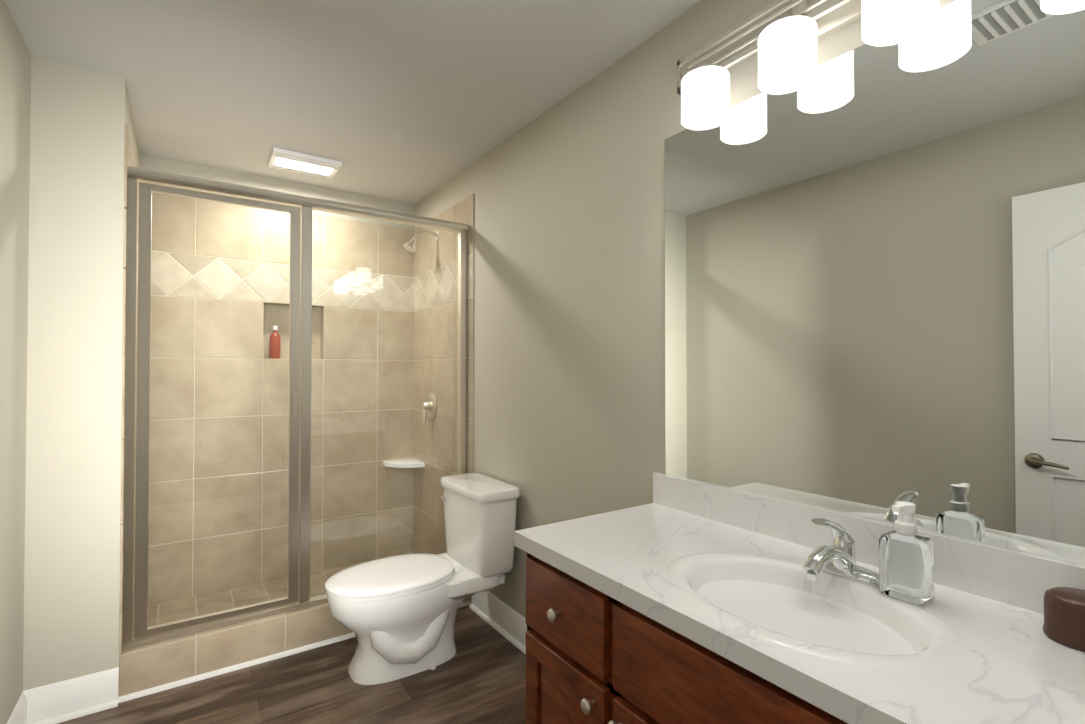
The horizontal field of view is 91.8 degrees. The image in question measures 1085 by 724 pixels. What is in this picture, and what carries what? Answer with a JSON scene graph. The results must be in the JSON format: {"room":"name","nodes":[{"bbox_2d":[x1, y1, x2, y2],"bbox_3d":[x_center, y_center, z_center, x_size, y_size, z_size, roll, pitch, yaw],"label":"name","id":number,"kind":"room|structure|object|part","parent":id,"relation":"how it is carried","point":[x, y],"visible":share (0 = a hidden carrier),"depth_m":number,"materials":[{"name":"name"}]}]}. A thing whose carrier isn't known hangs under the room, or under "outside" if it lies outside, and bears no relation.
{"room":"bathroom","nodes":[
{"label":"bathroom","id":0,"kind":"room"},
{"bbox_2d":[0,0,30,723],"bbox_3d":[-1.422,0.119,1.162,0.100,2.500,3.995,1,-1,-34],"label":"wall","id":1,"kind":"structure","parent":0,"point":[15,84],"depth_m":1.75,"materials":[{"name":"paint"}]},
{"bbox_2d":[7,693,26,723],"bbox_3d":[-1.079,1.236,0.747,0.015,0.135,2.748,1,-1,-34],"label":"baseboard","id":2,"kind":"structure","parent":1,"relation":"attached to","point":[18,715],"depth_m":1.82,"materials":[{"name":"white wood"}]},
{"bbox_2d":[23,56,139,690],"bbox_3d":[-2.038,0.135,2.391,0.270,2.500,0.991,1,-1,-34],"label":"wall","id":3,"kind":"structure","parent":0,"point":[80,117],"depth_m":1.98,"materials":[{"name":"paint"}]},
{"bbox_2d":[119,123,138,691],"bbox_3d":[-1.892,0.181,2.423,0.007,2.240,0.881,1,-1,-34],"label":"wall tile","id":4,"kind":"structure","parent":3,"relation":"attached to","point":[130,160],"depth_m":2.07,"materials":[{"name":"beige tile"}]},
{"bbox_2d":[123,208,137,289],"bbox_3d":[-1.892,-0.484,2.432,0.007,0.240,0.881,1,-1,-34],"label":"tile band","id":5,"kind":"object","parent":4,"relation":"attached to","point":[125,239],"visible":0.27,"depth_m":2.07,"materials":[{"name":"beige tile"}]},
{"bbox_2d":[22,601,470,723],"bbox_3d":[-1.129,1.258,2.393,1.790,0.135,0.024,1,-1,-34],"label":"baseboard","id":6,"kind":"structure","parent":3,"relation":"attached to","point":[49,701],"depth_m":1.99,"materials":[{"name":"white wood"}]},
{"bbox_2d":[140,154,414,228],"bbox_3d":[-1.548,-1.015,3.275,1.520,0.175,0.110,1,-1,-34],"label":"wall","id":7,"kind":"structure","parent":0,"point":[200,171],"depth_m":3.18,"materials":[{"name":"paint"}]},
{"bbox_2d":[148,192,413,605],"bbox_3d":[-1.514,0.192,3.210,1.520,2.240,0.007,1,-1,-34],"label":"wall tile","id":8,"kind":"structure","parent":7,"relation":"attached to","point":[269,415],"depth_m":3.10,"materials":[{"name":"beige tile"}]},
{"bbox_2d":[151,250,413,311],"bbox_3d":[-1.514,-0.473,3.219,1.520,0.240,0.007,1,-1,-34],"label":"tile band","id":9,"kind":"object","parent":8,"relation":"attached to","point":[346,283],"depth_m":3.12,"materials":[{"name":"beige tile"}]},
{"bbox_2d":[263,302,323,358],"bbox_3d":[-1.543,-0.185,3.252,0.338,0.335,0.096,1,-1,-34],"label":"tile niche","id":10,"kind":"object","parent":8,"relation":"attached to","point":[282,327],"depth_m":3.27,"materials":[{"name":"beige tile"}]},
{"bbox_2d":[269,326,280,358],"bbox_3d":[-1.629,-0.120,3.202,0.060,0.201,0.060,1,-1,-34],"label":"shampoo bottle","id":11,"kind":"object","parent":10,"relation":"in","point":[274,352],"depth_m":3.18,"materials":[{"name":"red plastic"}]},
{"bbox_2d":[57,605,525,723],"bbox_3d":[-0.323,1.339,1.212,1.990,0.060,2.864,1,-1,-34],"label":"floor","id":12,"kind":"structure","parent":0,"point":[479,677],"depth_m":2.09,"materials":[{"name":"brown wood"}]},
{"bbox_2d":[34,700,117,723],"bbox_3d":[-1.731,1.311,1.955,0.235,0.017,0.017,1,-1,-34],"label":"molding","id":13,"kind":"structure","parent":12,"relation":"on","point":[83,712],"depth_m":1.96,"materials":[{"name":"white wood"}]},
{"bbox_2d":[325,473,519,684],"bbox_3d":[-0.556,0.954,2.394,0.816,0.743,0.480,1,-1,-34],"label":"toilet","id":14,"kind":"object","parent":12,"relation":"on","point":[397,614],"visible":1,"depth_m":2.29,"materials":[{"name":"white ceramic"}]},
{"bbox_2d":[469,603,525,654],"bbox_3d":[-0.014,1.316,2.304,0.017,0.017,1.347,1,-1,-34],"label":"molding","id":15,"kind":"structure","parent":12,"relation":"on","point":[503,632],"depth_m":2.59,"materials":[{"name":"white wood"}]},
{"bbox_2d":[514,472,1084,723],"bbox_3d":[0.531,0.834,1.033,0.586,0.945,1.373,1,-1,-34],"label":"bathroom vanity","id":16,"kind":"object","parent":12,"relation":"on","point":[594,656],"depth_m":1.03,"materials":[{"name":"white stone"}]},
{"bbox_3d":[0.541,0.482,1.044,0.564,0.240,1.373,1,-1,-34],"label":"bathroom vanity top","id":17,"kind":"part","parent":16,"relation":"part of","materials":[{"name":"white stone"}]},
{"bbox_2d":[803,518,878,584],"bbox_3d":[0.612,0.392,1.117,0.172,0.132,0.160,1,-1,-34],"label":"faucet","id":18,"kind":"object","parent":16,"relation":"on","point":[838,557],"visible":0.94,"depth_m":1.10,"materials":[{"name":"silver metal"}]},
{"bbox_2d":[879,501,933,604],"bbox_3d":[0.712,0.367,1.031,0.079,0.178,0.074,1,-1,-34],"label":"soap dispenser","id":19,"kind":"object","parent":16,"relation":"on","point":[906,562],"visible":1,"depth_m":1.01,"materials":[{"name":"clear glass"}]},
{"bbox_2d":[1043,587,1084,650],"bbox_3d":[0.886,0.420,0.865,0.092,0.076,0.092,1,-1,-34],"label":"speaker","id":20,"kind":"object","parent":16,"relation":"on","point":[1064,616],"visible":1,"depth_m":0.85},
{"bbox_2d":[5,0,700,203],"bbox_3d":[-0.642,-1.154,1.713,1.990,0.060,3.995,1,-1,-34],"label":"ceiling","id":21,"kind":"structure","parent":0,"point":[411,101],"depth_m":2.01,"materials":[{"name":"paint"}]},
{"bbox_2d":[267,147,341,178],"bbox_3d":[-1.318,-1.092,2.912,0.340,0.030,0.250,1,-1,-34],"label":"recessed light","id":22,"kind":"object","parent":21,"relation":"in","point":[292,161],"visible":1,"depth_m":2.87,"materials":[{"name":"white plastic"}]},
{"bbox_2d":[415,0,955,617],"bbox_3d":[0.138,0.133,2.229,0.100,2.500,3.995,1,-1,-34],"label":"wall","id":23,"kind":"structure","parent":0,"point":[569,306],"depth_m":2.11,"materials":[{"name":"paint"}]},
{"bbox_2d":[383,458,424,467],"bbox_3d":[-0.920,0.674,3.477,0.210,0.028,0.210,1,-1,-34],"label":"corner shelf","id":24,"kind":"object","parent":23,"relation":"attached to","point":[398,464],"depth_m":3.44,"materials":[{"name":"white ceramic"}]},
{"bbox_2d":[413,193,473,602],"bbox_3d":[-0.636,0.205,3.264,0.007,2.265,0.911,1,-1,-34],"label":"wall tile","id":25,"kind":"structure","parent":23,"relation":"attached to","point":[461,211],"depth_m":3.27,"materials":[{"name":"beige tile"}]},
{"bbox_2d":[404,231,438,251],"bbox_3d":[-0.747,-0.751,3.250,0.226,0.154,0.078,1,-1,-34],"label":"shower head","id":26,"kind":"object","parent":25,"relation":"attached to","point":[411,244],"depth_m":3.22},
{"bbox_2d":[422,393,436,422],"bbox_3d":[-0.734,0.291,3.341,0.064,0.183,0.164,1,-1,-34],"label":"shower valve","id":27,"kind":"object","parent":25,"relation":"attached to","point":[433,403],"depth_m":3.32,"materials":[{"name":"silver metal"}]},
{"bbox_2d":[414,254,473,311],"bbox_3d":[-0.636,-0.472,3.273,0.007,0.240,0.911,1,-1,-34],"label":"tile band","id":28,"kind":"object","parent":25,"relation":"attached to","point":[445,278],"visible":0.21,"depth_m":3.25,"materials":[{"name":"beige tile"}]},
{"bbox_2d":[472,591,526,646],"bbox_3d":[-0.001,1.257,2.314,0.015,0.135,1.348,1,-1,-34],"label":"baseboard","id":29,"kind":"structure","parent":23,"relation":"attached to","point":[506,617],"depth_m":2.59,"materials":[{"name":"white wood"}]},
{"bbox_2d":[677,0,938,129],"bbox_3d":[0.686,-0.820,1.205,0.162,0.252,1.015,1,-1,-34],"label":"sconce","id":30,"kind":"object","parent":23,"relation":"attached to","point":[785,48],"visible":1,"depth_m":1.28,"materials":[{"name":"white glass"}]},
{"bbox_3d":[0.465,-0.751,1.503,0.134,0.122,0.134,1,-1,-34],"label":"lamp shade","id":31,"kind":"part","parent":30,"relation":"part of","materials":[{"name":"white glass"}]},
{"bbox_3d":[0.605,-0.754,1.299,0.134,0.122,0.134,1,-1,-34],"label":"lamp shade","id":32,"kind":"part","parent":30,"relation":"part of","materials":[{"name":"white glass"}]},
{"bbox_3d":[0.743,-0.756,1.096,0.134,0.122,0.134,1,-1,-34],"label":"lamp shade","id":33,"kind":"part","parent":30,"relation":"part of","materials":[{"name":"white glass"}]},
{"bbox_2d":[665,0,1084,565],"bbox_3d":[0.780,-0.192,1.197,0.006,1.110,1.320,1,-1,-34],"label":"mirror","id":34,"kind":"object","parent":23,"relation":"attached to","point":[874,282],"visible":0.89,"depth_m":1.17,"materials":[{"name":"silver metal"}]},
{"bbox_3d":[-1.056,1.242,2.525,1.520,0.171,0.112,1,-1,-34],"label":"shower curb","id":35,"kind":"object","parent":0,"visible":0},
{"bbox_2d":[121,601,327,655],"bbox_3d":[-1.056,1.152,2.526,1.520,0.007,0.130,1,-1,-34],"label":"shower curb","id":36,"kind":"object","parent":35,"relation":"on","point":[206,632],"visible":0.12,"depth_m":2.25,"materials":[{"name":"beige tile"}]},
{"bbox_2d":[123,166,468,649],"bbox_3d":[-1.057,0.183,2.533,1.510,1.928,0.082,1,-1,-34],"label":"shower door","id":37,"kind":"structure","parent":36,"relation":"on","point":[298,208],"depth_m":2.39,"materials":[{"name":"clear glass"}]},
{"bbox_2d":[119,596,469,696],"bbox_3d":[-1.022,1.228,2.476,1.520,0.162,0.007,1,-1,-34],"label":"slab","id":38,"kind":"object","parent":35,"relation":"attached to","point":[145,669],"visible":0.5,"depth_m":2.24,"materials":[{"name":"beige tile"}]},
{"bbox_3d":[-1.336,1.349,2.933,1.520,0.087,0.861,1,-1,-34],"label":"floor","id":39,"kind":"structure","parent":0,"visible":0},
{"bbox_2d":[133,552,414,637],"bbox_3d":[-1.305,1.301,2.888,1.520,0.007,0.751,1,-1,-34],"label":"tile","id":40,"kind":"structure","parent":39,"relation":"on","point":[269,592],"depth_m":2.88,"materials":[{"name":"beige tile"}]}
]}

